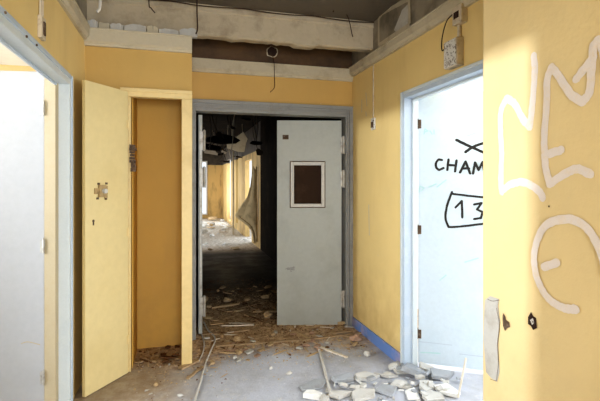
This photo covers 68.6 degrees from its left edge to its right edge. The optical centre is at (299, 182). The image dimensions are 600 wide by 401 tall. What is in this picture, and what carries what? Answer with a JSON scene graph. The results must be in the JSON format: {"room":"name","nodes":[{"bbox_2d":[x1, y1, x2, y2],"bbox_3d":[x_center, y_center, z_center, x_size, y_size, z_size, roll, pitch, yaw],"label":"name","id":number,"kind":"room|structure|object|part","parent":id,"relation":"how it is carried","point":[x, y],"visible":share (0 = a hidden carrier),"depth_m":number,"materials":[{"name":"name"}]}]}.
{"room":"abandoned building corridor","nodes":[
{"label":"abandoned building corridor","id":0,"kind":"room"},
{"bbox_2d":[0,43,28,65],"bbox_3d":[-2.576,-1.110,1.111,2.815,0.100,5.700,0,0,-15],"label":"ceiling","id":1,"kind":"structure","parent":0,"point":[7,57],"depth_m":3.75,"materials":[{"name":"white paint"}]},
{"bbox_2d":[0,64,35,70],"bbox_3d":[-3.313,0.170,3.812,2.815,2.500,0.100,0,0,-15],"label":"wall","id":2,"kind":"structure","parent":0,"point":[2,67],"depth_m":3.96,"materials":[{"name":"yellow paint"}]},
{"bbox_2d":[0,0,86,398],"bbox_3d":[-0.888,-0.005,0.483,0.110,2.850,7.400,0,0,-15],"label":"wall","id":3,"kind":"structure","parent":0,"point":[63,41],"depth_m":2.92,"materials":[{"name":"yellow paint"}]},
{"bbox_2d":[0,71,57,400],"bbox_3d":[-1.976,0.362,2.639,0.970,2.085,0.102,0,0,-5],"label":"door","id":4,"kind":"structure","parent":3,"relation":"in","point":[28,100],"depth_m":2.67,"materials":[{"name":"white paint"}]},
{"bbox_2d":[0,5,72,400],"bbox_3d":[-1.286,0.370,2.054,0.100,2.100,1.540,0,0,-15],"label":"door frame","id":5,"kind":"structure","parent":3,"relation":"attached to","point":[13,36],"depth_m":2.73,"materials":[{"name":"blue paint"}]},
{"bbox_2d":[37,15,45,40],"bbox_3d":[-1.285,-0.772,2.195,0.026,0.110,0.070,0,0,-15],"label":"socket","id":6,"kind":"object","parent":3,"relation":"attached to","point":[41,22],"visible":1,"depth_m":2.16,"materials":[{"name":"beige plastic"}]},
{"bbox_2d":[39,0,43,16],"bbox_3d":[-1.291,-1.129,2.196,0.012,0.603,0.047,0,0,-15],"label":"conduit pipe","id":7,"kind":"object","parent":3,"relation":"attached to","point":[41,2],"visible":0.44,"depth_m":2.18,"materials":[{"name":"beige plastic"}]},
{"bbox_2d":[57,0,89,39],"bbox_3d":[-0.694,-1.090,0.065,0.045,0.100,6.490,0,0,-15],"label":"trim","id":8,"kind":"structure","parent":3,"relation":"attached to","point":[71,8],"depth_m":2.85,"materials":[{"name":"beige wood"}]},
{"bbox_2d":[85,46,191,368],"bbox_3d":[-1.301,0.170,3.657,0.765,2.500,0.660,0,0,-15],"label":"wall","id":9,"kind":"structure","parent":0,"point":[117,68],"depth_m":3.35,"materials":[{"name":"paint"}]},
{"bbox_2d":[82,80,129,396],"bbox_3d":[-1.341,0.366,3.093,0.066,2.095,0.412,0,0,20],"label":"door","id":10,"kind":"structure","parent":9,"relation":"in","point":[105,121],"depth_m":3.06,"materials":[{"name":"yellow wood"}]},
{"bbox_2d":[84,27,191,53],"bbox_3d":[-1.207,-1.073,3.314,0.765,0.125,0.050,0,0,-15],"label":"trim","id":11,"kind":"structure","parent":9,"relation":"attached to","point":[98,37],"depth_m":3.30,"materials":[{"name":"beige wood"}]},
{"bbox_2d":[87,19,97,27],"bbox_3d":[-1.530,-1.171,3.252,0.070,0.069,0.050,0,0,-15],"label":"lump","id":12,"kind":"object","parent":11,"relation":"on","point":[93,23],"visible":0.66,"depth_m":3.23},
{"bbox_2d":[98,22,109,28],"bbox_3d":[-1.455,-1.164,3.272,0.075,0.055,0.050,0,0,-15],"label":"lump","id":13,"kind":"object","parent":11,"relation":"on","point":[101,25],"visible":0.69,"depth_m":3.25,"materials":[{"name":"beige concrete"}]},
{"bbox_2d":[110,23,123,29],"bbox_3d":[-1.369,-1.165,3.296,0.091,0.057,0.050,0,0,-15],"label":"lump","id":14,"kind":"object","parent":11,"relation":"on","point":[119,26],"visible":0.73,"depth_m":3.28,"materials":[{"name":"grey stone"}]},
{"bbox_2d":[124,24,145,31],"bbox_3d":[-1.245,-1.167,3.330,0.154,0.062,0.050,0,0,-15],"label":"lump","id":15,"kind":"object","parent":11,"relation":"on","point":[133,27],"visible":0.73,"depth_m":3.31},
{"bbox_2d":[147,25,157,32],"bbox_3d":[-1.126,-1.168,3.362,0.081,0.062,0.050,0,0,-15],"label":"lump","id":16,"kind":"object","parent":11,"relation":"on","point":[151,28],"visible":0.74,"depth_m":3.34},
{"bbox_2d":[159,28,178,34],"bbox_3d":[-1.011,-1.160,3.394,0.145,0.048,0.050,0,0,-15],"label":"lump","id":17,"kind":"object","parent":11,"relation":"on","point":[167,31],"visible":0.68,"depth_m":3.38,"materials":[{"name":"grey stone"}]},
{"bbox_2d":[179,28,196,38],"bbox_3d":[-0.870,-1.172,3.432,0.135,0.071,0.050,0,0,-15],"label":"lump","id":18,"kind":"object","parent":11,"relation":"on","point":[191,31],"visible":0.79,"depth_m":3.42,"materials":[{"name":"grey concrete"}]},
{"bbox_2d":[120,87,191,371],"bbox_3d":[-1.099,0.352,3.385,0.522,2.135,0.090,0,0,-15],"label":"door frame","id":19,"kind":"structure","parent":9,"relation":"attached to","point":[185,96],"depth_m":3.40,"materials":[{"name":"yellow wood"}]},
{"bbox_3d":[-1.255,-0.187,3.306,0.052,0.202,0.016,0,0,-15],"label":"torn strike plate","id":20,"kind":"part","parent":19,"relation":"part of","materials":[{"name":"brown metal"}]},
{"bbox_2d":[132,98,181,367],"bbox_3d":[-1.157,0.170,3.732,0.448,2.500,0.610,0,0,-15],"label":"wall","id":21,"kind":"structure","parent":0,"point":[156,123],"depth_m":3.81,"materials":[{"name":"paint"}]},
{"bbox_2d":[196,113,265,148],"bbox_3d":[-2.104,-1.380,10.999,1.830,0.100,13.870,0,0,-15],"label":"ceiling","id":22,"kind":"structure","parent":0,"point":[221,123],"depth_m":9.83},
{"bbox_2d":[206,144,221,150],"bbox_3d":[-2.278,-1.069,11.360,0.541,0.525,0.806,0,0,14],"label":"ceiling panel","id":23,"kind":"object","parent":22,"relation":"hanging from","point":[212,147],"visible":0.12,"depth_m":11.30,"materials":[{"name":"black"}]},
{"bbox_2d":[204,143,226,154],"bbox_3d":[-2.640,-1.100,13.595,0.997,0.463,0.487,0,0,35],"label":"ceiling panel","id":24,"kind":"object","parent":22,"relation":"hanging from","point":[223,150],"visible":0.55,"depth_m":13.61,"materials":[{"name":"grey concrete"}]},
{"bbox_2d":[211,114,223,139],"bbox_3d":[-1.266,-1.008,6.867,0.200,0.666,0.225,0,0,0],"label":"scrap","id":25,"kind":"object","parent":22,"relation":"hanging from","point":[219,135],"visible":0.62,"depth_m":6.83,"materials":[{"name":"black"}]},
{"bbox_2d":[206,117,239,143],"bbox_3d":[-1.562,-1.049,8.895,0.712,0.564,0.405,0,0,-45],"label":"ceiling panel","id":26,"kind":"object","parent":22,"relation":"hanging from","point":[227,139],"visible":0.85,"depth_m":8.86,"materials":[{"name":"black"}]},
{"bbox_2d":[227,127,246,151],"bbox_3d":[-1.419,-1.022,9.844,0.469,0.618,0.607,0,0,-15],"label":"ceiling panel","id":27,"kind":"object","parent":22,"relation":"hanging from","point":[239,146],"visible":0.61,"depth_m":9.90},
{"bbox_2d":[250,117,261,144],"bbox_3d":[-0.876,-1.045,8.831,0.245,0.591,0.258,0,0,9],"label":"scrap","id":28,"kind":"object","parent":22,"relation":"hanging from","point":[256,142],"visible":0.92,"depth_m":8.84,"materials":[{"name":"black"}]},
{"bbox_2d":[253,133,262,155],"bbox_3d":[-0.875,-0.956,9.196,0.252,0.769,0.079,0,0,27],"label":"scrap","id":29,"kind":"object","parent":22,"relation":"hanging from","point":[258,151],"visible":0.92,"depth_m":9.18,"materials":[{"name":"black"}]},
{"bbox_2d":[202,116,340,262],"bbox_3d":[-2.102,0.045,10.989,1.830,2.750,13.890,0,0,-15],"label":"wall","id":30,"kind":"structure","parent":0,"point":[218,173],"depth_m":10.02,"materials":[{"name":"paint"}]},
{"bbox_2d":[202,161,206,214],"bbox_3d":[-4.055,0.195,17.541,0.710,2.150,0.060,0,0,-15],"label":"window","id":31,"kind":"structure","parent":30,"relation":"in","point":[202,161],"depth_m":17.59,"materials":[{"name":"white paint"}]},
{"bbox_2d":[235,166,257,243],"bbox_3d":[-1.188,0.480,9.722,0.602,1.698,0.041,0,0,27],"label":"sheet","id":32,"kind":"object","parent":30,"relation":"hanging from","point":[247,212],"visible":1,"depth_m":9.64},
{"bbox_2d":[192,39,351,105],"bbox_3d":[-0.253,-1.095,4.250,1.570,0.670,0.126,0,0,-15],"label":"wall","id":33,"kind":"structure","parent":0,"point":[212,86],"depth_m":4.18,"materials":[{"name":"yellow paint"}]},
{"bbox_2d":[196,115,205,333],"bbox_3d":[-1.016,0.386,4.428,0.067,2.045,0.742,0,0,-18],"label":"door","id":34,"kind":"structure","parent":33,"relation":"in","point":[200,136],"depth_m":4.11,"materials":[{"name":"grey metal"}]},
{"bbox_2d":[192,99,352,340],"bbox_3d":[-0.249,0.330,4.236,1.570,2.180,0.155,0,0,-15],"label":"door frame","id":35,"kind":"structure","parent":33,"relation":"attached to","point":[345,113],"depth_m":4.29,"materials":[{"name":"grey metal"}]},
{"bbox_2d":[192,57,352,81],"bbox_3d":[-0.232,-1.070,4.176,1.570,0.120,0.040,0,0,-15],"label":"trim","id":36,"kind":"structure","parent":33,"relation":"attached to","point":[206,65],"depth_m":4.15,"materials":[{"name":"beige wood"}]},
{"bbox_2d":[270,54,274,91],"bbox_3d":[-0.252,-1.038,4.164,0.060,0.360,0.034,0,0,41],"label":"wire","id":37,"kind":"object","parent":33,"relation":"hanging from","point":[272,54],"visible":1,"depth_m":4.14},
{"bbox_2d":[277,120,344,324],"bbox_3d":[0.112,0.398,4.415,0.684,2.045,0.078,0,0,0],"label":"door","id":38,"kind":"structure","parent":33,"relation":"in","point":[310,174],"depth_m":4.40,"materials":[{"name":"grey metal"}]},
{"bbox_3d":[0.075,0.015,4.420,0.319,0.430,0.008,0,0,-2],"label":"pane","id":39,"kind":"part","parent":38,"relation":"part of","materials":[{"name":"brown glass"}]},
{"bbox_2d":[73,216,482,400],"bbox_3d":[-1.623,1.470,7.849,9.000,0.100,22.000,0,0,-15],"label":"floor","id":40,"kind":"structure","parent":0,"point":[224,263],"depth_m":3.52,"materials":[{"name":"grey concrete"}]},
{"bbox_2d":[160,356,176,358],"bbox_3d":[-1.065,1.405,3.552,0.136,0.037,0.045,0,0,-31],"label":"rubble piece","id":41,"kind":"object","parent":40,"relation":"on","point":[161,357],"visible":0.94,"depth_m":3.53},
{"bbox_2d":[178,359,198,369],"bbox_3d":[-0.865,1.410,3.420,0.053,0.016,0.176,0,0,30],"label":"batten","id":42,"kind":"object","parent":40,"relation":"on","point":[194,361],"visible":0.9,"depth_m":3.39,"materials":[{"name":"beige wood"}]},
{"bbox_2d":[186,366,203,379],"bbox_3d":[-0.782,1.412,3.280,0.027,0.012,0.217,0,0,17],"label":"batten","id":43,"kind":"object","parent":40,"relation":"on","point":[200,367],"visible":1,"depth_m":3.27,"materials":[{"name":"beige wood"}]},
{"bbox_2d":[199,334,204,361],"bbox_3d":[-0.868,1.412,3.891,0.051,0.012,0.814,0,0,-12],"label":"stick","id":44,"kind":"object","parent":40,"relation":"on","point":[201,334],"visible":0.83,"depth_m":3.78,"materials":[{"name":"wood"}]},
{"bbox_2d":[194,321,215,400],"bbox_3d":[-0.761,1.411,3.612,0.134,0.015,1.761,0,0,-10],"label":"hose","id":45,"kind":"object","parent":40,"relation":"on","point":[212,334],"visible":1,"depth_m":3.42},
{"bbox_2d":[212,303,239,308],"bbox_3d":[-0.841,1.397,5.021,0.340,0.028,0.034,0,0,-28],"label":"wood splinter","id":46,"kind":"object","parent":40,"relation":"on","point":[231,304],"visible":1,"depth_m":5.01,"materials":[{"name":"beige wood"}]},
{"bbox_2d":[223,297,230,301],"bbox_3d":[-0.868,1.390,5.251,0.110,0.060,0.076,0,0,0],"label":"lump","id":47,"kind":"object","parent":40,"relation":"on","point":[226,299],"visible":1,"depth_m":5.23,"materials":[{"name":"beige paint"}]},
{"bbox_2d":[232,151,233,234],"bbox_3d":[-1.841,0.270,12.144,0.040,2.300,0.040,0,0,-15],"label":"post","id":48,"kind":"object","parent":40,"relation":"on","point":[232,151],"visible":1,"depth_m":12.13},
{"bbox_2d":[233,336,239,341],"bbox_3d":[-0.570,1.397,3.953,0.066,0.047,0.068,0,0,-14],"label":"lump","id":49,"kind":"object","parent":40,"relation":"on","point":[236,338],"visible":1,"depth_m":3.94,"materials":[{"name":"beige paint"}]},
{"bbox_2d":[234,329,248,331],"bbox_3d":[-0.557,1.408,4.198,0.152,0.013,0.038,0,0,-12],"label":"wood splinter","id":50,"kind":"object","parent":40,"relation":"on","point":[238,330],"visible":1,"depth_m":4.19,"materials":[{"name":"beige wood"}]},
{"bbox_2d":[225,302,262,311],"bbox_3d":[-0.638,1.413,5.024,0.516,0.010,0.031,0,0,-44],"label":"batten","id":51,"kind":"object","parent":40,"relation":"on","point":[259,302],"visible":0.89,"depth_m":5.03,"materials":[{"name":"beige wood"}]},
{"bbox_2d":[240,323,253,325],"bbox_3d":[-0.539,1.406,4.392,0.214,0.031,0.034,0,0,32],"label":"wood splinter","id":52,"kind":"object","parent":40,"relation":"on","point":[249,324],"visible":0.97,"depth_m":4.37,"materials":[{"name":"beige wood"}]},
{"bbox_2d":[244,349,253,353],"bbox_3d":[-0.422,1.406,3.673,0.075,0.015,0.074,0,0,-34],"label":"rubble piece","id":53,"kind":"object","parent":40,"relation":"on","point":[249,351],"visible":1,"depth_m":3.66,"materials":[{"name":"paint"}]},
{"bbox_2d":[248,305,259,310],"bbox_3d":[-0.524,1.399,4.922,0.033,0.035,0.274,0,0,-32],"label":"rubble piece","id":54,"kind":"object","parent":40,"relation":"on","point":[251,307],"visible":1,"depth_m":4.88,"materials":[{"name":"beige wood"}]},
{"bbox_2d":[133,277,375,395],"bbox_3d":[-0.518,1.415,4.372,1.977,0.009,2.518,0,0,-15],"label":"brown grit","id":55,"kind":"object","parent":40,"relation":"on","point":[265,293],"visible":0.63,"depth_m":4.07,"materials":[{"name":"beige"}]},
{"bbox_2d":[216,339,299,346],"bbox_3d":[-0.363,1.411,3.881,0.743,0.014,0.022,0,0,-11],"label":"batten","id":56,"kind":"object","parent":40,"relation":"on","point":[292,340],"visible":0.97,"depth_m":3.88,"materials":[{"name":"beige wood"}]},
{"bbox_2d":[253,310,276,312],"bbox_3d":[-0.357,1.403,4.807,0.321,0.034,0.028,0,0,7],"label":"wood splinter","id":57,"kind":"object","parent":40,"relation":"on","point":[260,311],"visible":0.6,"depth_m":4.81,"materials":[{"name":"beige wood"}]},
{"bbox_2d":[263,310,271,318],"bbox_3d":[-0.335,1.380,4.622,0.102,0.080,0.114,0,0,-10],"label":"lump","id":58,"kind":"object","parent":40,"relation":"on","point":[267,314],"visible":1,"depth_m":4.59,"materials":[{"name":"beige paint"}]},
{"bbox_2d":[140,341,416,400],"bbox_3d":[-0.090,1.417,2.877,1.934,0.006,1.814,0,0,-15],"label":"plaster grit","id":59,"kind":"object","parent":40,"relation":"on","point":[361,341],"visible":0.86,"depth_m":3.37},
{"bbox_2d":[303,390,321,400],"bbox_3d":[0.088,1.397,2.910,0.125,0.040,0.068,0,0,15],"label":"plaster slab","id":60,"kind":"object","parent":40,"relation":"on","point":[308,394],"visible":0.85,"depth_m":2.89,"materials":[{"name":"white concrete"}]},
{"bbox_2d":[299,378,325,391],"bbox_3d":[0.111,1.409,3.079,0.261,0.012,0.138,1,1,-35],"label":"plaster slab","id":61,"kind":"object","parent":40,"relation":"on","point":[316,384],"visible":1,"depth_m":3.05,"materials":[{"name":"grey concrete"}]},
{"bbox_2d":[319,394,329,400],"bbox_3d":[0.155,1.389,2.829,0.061,0.052,0.080,0,0,28],"label":"shard","id":62,"kind":"object","parent":40,"relation":"on","point":[323,397],"visible":1,"depth_m":2.82},
{"bbox_2d":[318,347,331,396],"bbox_3d":[0.180,1.408,3.307,0.070,0.020,0.989,0,0,0],"label":"pipe","id":63,"kind":"object","parent":40,"relation":"on","point":[319,351],"visible":0.78,"depth_m":3.24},
{"bbox_2d":[302,332,360,340],"bbox_3d":[0.320,1.412,4.058,0.633,0.012,0.023,0,0,-19],"label":"batten","id":64,"kind":"object","parent":40,"relation":"on","point":[324,337],"visible":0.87,"depth_m":4.05,"materials":[{"name":"beige wood"}]},
{"bbox_2d":[320,346,347,357],"bbox_3d":[0.280,1.412,3.673,0.028,0.012,0.301,0,0,-44],"label":"batten","id":65,"kind":"object","parent":40,"relation":"on","point":[321,347],"visible":0.97,"depth_m":3.66,"materials":[{"name":"beige wood"}]},
{"bbox_2d":[329,391,351,399],"bbox_3d":[0.269,1.401,2.908,0.158,0.031,0.078,0,0,5],"label":"plaster slab","id":66,"kind":"object","parent":40,"relation":"on","point":[338,395],"visible":0.9,"depth_m":2.90,"materials":[{"name":"white concrete"}]},
{"bbox_2d":[331,373,353,382],"bbox_3d":[0.305,1.400,3.154,0.165,0.041,0.073,0,0,-20],"label":"plaster slab","id":67,"kind":"object","parent":40,"relation":"on","point":[347,377],"visible":0.97,"depth_m":3.13,"materials":[{"name":"grey concrete"}]},
{"bbox_2d":[332,330,352,333],"bbox_3d":[0.401,1.406,4.151,0.222,0.012,0.020,0,0,-19],"label":"wood splinter","id":68,"kind":"object","parent":40,"relation":"on","point":[351,330],"visible":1,"depth_m":4.14,"materials":[{"name":"brown wood"}]},
{"bbox_2d":[340,382,348,387],"bbox_3d":[0.310,1.391,3.042,0.054,0.033,0.039,0,0,27],"label":"fragment","id":69,"kind":"object","parent":40,"relation":"on","point":[344,384],"visible":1,"depth_m":3.03,"materials":[{"name":"white concrete"}]},
{"bbox_2d":[350,385,359,387],"bbox_3d":[0.374,1.389,3.001,0.064,0.036,0.038,0,0,37],"label":"fragment","id":70,"kind":"object","parent":40,"relation":"on","point":[351,386],"visible":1,"depth_m":2.99,"materials":[{"name":"white concrete"}]},
{"bbox_2d":[349,334,361,340],"bbox_3d":[0.501,1.387,3.952,0.094,0.067,0.081,0,0,-40],"label":"lump","id":71,"kind":"object","parent":40,"relation":"on","point":[356,337],"visible":1,"depth_m":3.93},
{"bbox_2d":[351,388,374,400],"bbox_3d":[0.412,1.401,2.897,0.154,0.032,0.181,0,0,13],"label":"plaster slab","id":72,"kind":"object","parent":40,"relation":"on","point":[359,394],"visible":1,"depth_m":2.90,"materials":[{"name":"white concrete"}]},
{"bbox_2d":[354,371,379,381],"bbox_3d":[0.493,1.402,3.198,0.176,0.034,0.102,0,0,-25],"label":"plaster slab","id":73,"kind":"object","parent":40,"relation":"on","point":[362,376],"visible":0.91,"depth_m":3.19,"materials":[{"name":"white concrete"}]},
{"bbox_2d":[367,375,375,380],"bbox_3d":[0.504,1.386,3.131,0.062,0.039,0.058,0,0,-4],"label":"fragment","id":74,"kind":"object","parent":73,"relation":"on","point":[369,378],"visible":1,"depth_m":3.11,"materials":[{"name":"grey concrete"}]},
{"bbox_2d":[375,384,397,396],"bbox_3d":[0.606,1.412,3.018,0.131,0.010,0.177,0,0,34],"label":"plaster slab","id":75,"kind":"object","parent":40,"relation":"on","point":[385,389],"visible":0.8,"depth_m":3.00,"materials":[{"name":"grey concrete"}]},
{"bbox_2d":[381,371,397,378],"bbox_3d":[0.646,1.408,3.219,0.100,0.019,0.105,0,0,-39],"label":"plaster slab","id":76,"kind":"object","parent":40,"relation":"on","point":[389,375],"visible":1,"depth_m":3.21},
{"bbox_2d":[392,360,408,374],"bbox_3d":[0.761,1.402,3.351,0.135,0.033,0.187,0,0,-11],"label":"plaster slab","id":77,"kind":"object","parent":40,"relation":"on","point":[395,370],"visible":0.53,"depth_m":3.27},
{"bbox_2d":[388,363,397,369],"bbox_3d":[0.702,1.388,3.328,0.080,0.040,0.050,0,0,-41],"label":"fragment","id":78,"kind":"object","parent":77,"relation":"on","point":[391,366],"visible":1,"depth_m":3.32,"materials":[{"name":"white concrete"}]},
{"bbox_2d":[390,379,411,388],"bbox_3d":[0.712,1.405,3.080,0.146,0.023,0.091,0,0,21],"label":"plaster slab","id":79,"kind":"object","parent":40,"relation":"on","point":[395,382],"visible":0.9,"depth_m":3.06,"materials":[{"name":"white concrete"}]},
{"bbox_2d":[398,382,405,387],"bbox_3d":[0.706,1.394,3.048,0.056,0.026,0.035,0,0,-34],"label":"fragment","id":80,"kind":"object","parent":79,"relation":"on","point":[401,384],"visible":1,"depth_m":3.04,"materials":[{"name":"white concrete"}]},
{"bbox_2d":[405,387,419,399],"bbox_3d":[0.743,1.408,2.943,0.085,0.017,0.162,0,0,0],"label":"plaster slab","id":81,"kind":"object","parent":40,"relation":"on","point":[410,395],"visible":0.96,"depth_m":2.91,"materials":[{"name":"white concrete"}]},
{"bbox_2d":[401,363,427,377],"bbox_3d":[0.861,1.381,3.254,0.179,0.079,0.170,0,0,31],"label":"plaster slab","id":82,"kind":"object","parent":40,"relation":"on","point":[410,368],"visible":0.88,"depth_m":3.21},
{"bbox_2d":[416,374,424,379],"bbox_3d":[0.858,1.381,3.129,0.067,0.030,0.036,0,0,11],"label":"fragment","id":83,"kind":"object","parent":40,"relation":"on","point":[420,376],"visible":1,"depth_m":3.12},
{"bbox_2d":[419,361,433,370],"bbox_3d":[0.953,1.389,3.309,0.110,0.062,0.071,0,0,13],"label":"plaster slab","id":84,"kind":"object","parent":40,"relation":"on","point":[425,367],"visible":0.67,"depth_m":3.31,"materials":[{"name":"white concrete"}]},
{"bbox_2d":[419,380,435,391],"bbox_3d":[0.863,1.400,3.035,0.154,0.036,0.115,0,0,-40],"label":"plaster slab","id":85,"kind":"object","parent":40,"relation":"on","point":[422,386],"visible":0.69,"depth_m":3.01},
{"bbox_2d":[428,381,432,387],"bbox_3d":[0.899,1.387,3.026,0.034,0.041,0.064,0,0,16],"label":"fragment","id":86,"kind":"object","parent":85,"relation":"on","point":[430,383],"visible":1,"depth_m":3.02,"materials":[{"name":"white concrete"}]},
{"bbox_2d":[422,390,444,400],"bbox_3d":[0.869,1.403,2.896,0.149,0.029,0.131,0,0,-14],"label":"plaster slab","id":87,"kind":"object","parent":40,"relation":"on","point":[433,395],"visible":0.95,"depth_m":2.87,"materials":[{"name":"white concrete"}]},
{"bbox_2d":[420,391,428,395],"bbox_3d":[0.824,1.387,2.895,0.056,0.031,0.046,0,0,-27],"label":"fragment","id":88,"kind":"object","parent":87,"relation":"on","point":[423,393],"visible":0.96,"depth_m":2.89,"materials":[{"name":"white concrete"}]},
{"bbox_2d":[430,368,454,379],"bbox_3d":[1.043,1.390,3.200,0.198,0.058,0.100,0,0,0],"label":"plaster slab","id":89,"kind":"object","parent":40,"relation":"on","point":[436,373],"visible":0.85,"depth_m":3.19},
{"bbox_2d":[434,383,460,397],"bbox_3d":[0.987,1.400,2.977,0.118,0.034,0.185,0,0,-28],"label":"plaster slab","id":90,"kind":"object","parent":40,"relation":"on","point":[452,392],"visible":0.81,"depth_m":2.94,"materials":[{"name":"white concrete"}]},
{"bbox_2d":[436,385,443,390],"bbox_3d":[0.945,1.387,2.975,0.047,0.029,0.043,0,0,-7],"label":"fragment","id":91,"kind":"object","parent":90,"relation":"on","point":[439,387],"visible":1,"depth_m":2.97,"materials":[{"name":"white concrete"}]},
{"bbox_2d":[457,358,466,397],"bbox_3d":[1.071,1.288,2.910,0.087,0.252,0.014,0,0,-28],"label":"leaning stick","id":92,"kind":"object","parent":40,"relation":"on","point":[465,360],"visible":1,"depth_m":2.90,"materials":[{"name":"beige wood"}]},
{"label":"shard","id":93,"kind":"object","parent":40,"relation":"on","visible":0},
{"bbox_2d":[360,382,366,387],"bbox_3d":[0.438,1.392,3.029,0.050,0.032,0.080,0,0,25],"label":"fragment","id":94,"kind":"object","parent":93,"relation":"on","point":[363,384],"visible":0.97,"depth_m":3.00,"materials":[{"name":"white concrete"}]},
{"bbox_2d":[169,0,399,21],"bbox_3d":[0.322,-1.480,0.673,2.545,0.100,7.330,0,0,-15],"label":"ceiling","id":95,"kind":"structure","parent":0,"point":[360,10],"depth_m":3.56,"materials":[{"name":"grey concrete"}]},
{"bbox_2d":[96,0,101,12],"bbox_3d":[-1.347,-1.290,2.950,0.043,0.300,0.020,0,0,-15],"label":"hanging wire","id":96,"kind":"object","parent":95,"relation":"hanging from","point":[100,1],"visible":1,"depth_m":2.94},
{"bbox_2d":[195,0,197,33],"bbox_3d":[-0.788,-1.288,3.361,0.021,0.304,0.010,0,0,-15],"label":"hanging wire","id":97,"kind":"object","parent":95,"relation":"hanging from","point":[196,0],"visible":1,"depth_m":3.36,"materials":[{"name":"black metal"}]},
{"bbox_2d":[87,0,373,52],"bbox_3d":[-0.489,-1.304,3.665,2.335,0.273,0.130,0,0,-15],"label":"beam","id":98,"kind":"structure","parent":95,"relation":"attached to","point":[230,25],"depth_m":3.62,"materials":[{"name":"beige concrete"}]},
{"bbox_2d":[155,0,373,22],"bbox_3d":[-0.264,-1.411,3.628,1.900,0.019,0.008,0,0,-15],"label":"cable","id":99,"kind":"object","parent":98,"relation":"attached to","point":[155,0],"visible":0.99,"depth_m":3.61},
{"bbox_2d":[352,0,482,351],"bbox_3d":[0.856,-0.018,3.343,0.109,2.876,2.800,0,0,-15],"label":"wall","id":100,"kind":"structure","parent":0,"point":[376,153],"depth_m":3.68,"materials":[{"name":"yellow paint"}]},
{"bbox_2d":[371,118,375,129],"bbox_3d":[0.646,-0.523,3.899,0.022,0.104,0.072,0,0,-15],"label":"light switch","id":101,"kind":"object","parent":100,"relation":"attached to","point":[373,120],"visible":1,"depth_m":3.88,"materials":[{"name":"white plastic"}]},
{"bbox_2d":[373,64,373,117],"bbox_3d":[0.650,-0.809,3.900,0.011,0.482,0.011,0,0,7],"label":"conduit pipe","id":102,"kind":"object","parent":100,"relation":"attached to","point":[373,64],"visible":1,"depth_m":3.90,"materials":[{"name":"beige plastic"}]},
{"bbox_2d":[352,317,399,361],"bbox_3d":[0.652,1.373,3.889,0.014,0.095,0.990,0,0,-15],"label":"baseboard","id":103,"kind":"structure","parent":100,"relation":"attached to","point":[370,335],"depth_m":3.80,"materials":[{"name":"blue paint"}]},
{"bbox_2d":[349,0,478,76],"bbox_3d":[0.812,-1.095,3.235,0.050,0.090,2.325,0,0,-15],"label":"trim","id":104,"kind":"structure","parent":100,"relation":"attached to","point":[440,14],"depth_m":3.21,"materials":[{"name":"beige wood"}]},
{"bbox_2d":[400,59,482,365],"bbox_3d":[0.966,0.360,2.917,0.120,2.120,1.040,0,0,-15],"label":"door frame","id":105,"kind":"structure","parent":100,"relation":"attached to","point":[409,98],"depth_m":3.36,"materials":[{"name":"blue paint"}]},
{"bbox_2d":[418,91,482,369],"bbox_3d":[1.303,0.350,3.237,0.874,2.055,0.098,0,0,18],"label":"door","id":106,"kind":"structure","parent":100,"relation":"in","point":[450,125],"depth_m":3.30,"materials":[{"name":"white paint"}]},
{"bbox_2d":[444,37,463,69],"bbox_3d":[0.949,-0.800,2.720,0.056,0.170,0.130,0,0,-15],"label":"electrical box","id":107,"kind":"object","parent":100,"relation":"attached to","point":[453,48],"visible":1,"depth_m":2.67,"materials":[{"name":"beige plastic"}]},
{"bbox_2d":[457,25,460,36],"bbox_3d":[0.974,-1.162,2.691,0.022,0.555,0.022,0,0,7],"label":"conduit pipe","id":108,"kind":"object","parent":100,"relation":"attached to","point":[458,26],"visible":0.57,"depth_m":2.68,"materials":[{"name":"beige plastic"}]},
{"bbox_2d":[452,3,466,26],"bbox_3d":[0.968,-1.018,2.669,0.047,0.110,0.090,0,0,-15],"label":"junction box","id":109,"kind":"object","parent":100,"relation":"attached to","point":[459,13],"visible":0.84,"depth_m":2.64,"materials":[{"name":"beige plastic"}]},
{"bbox_2d":[441,15,451,50],"bbox_3d":[0.928,-0.948,2.771,0.018,0.207,0.128,0,0,-15],"label":"cable","id":110,"kind":"object","parent":109,"relation":"attached to","point":[451,15],"visible":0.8,"depth_m":2.81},
{"bbox_2d":[449,78,482,90],"bbox_3d":[2.663,-1.110,2.510,2.940,0.100,5.640,0,0,-15],"label":"ceiling","id":111,"kind":"structure","parent":0,"point":[477,85],"depth_m":4.83,"materials":[{"name":"white paint"}]},
{"bbox_2d":[483,0,599,400],"bbox_3d":[1.663,-0.005,-0.197,0.416,2.850,4.745,0,0,-15],"label":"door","id":112,"kind":"structure","parent":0,"point":[541,58],"depth_m":1.70,"materials":[{"name":"yellow paint"}]},
{"bbox_3d":[2.663,0.170,2.509,2.940,2.500,5.640,0,0,-15],"label":"wall","id":113,"kind":"structure","parent":0,"visible":0},
{"bbox_2d":[438,90,473,93],"bbox_3d":[1.907,-1.025,5.091,2.840,0.070,0.060,0,0,-15],"label":"trim","id":114,"kind":"structure","parent":113,"relation":"attached to","point":[446,91],"depth_m":5.02,"materials":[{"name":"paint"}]}
]}

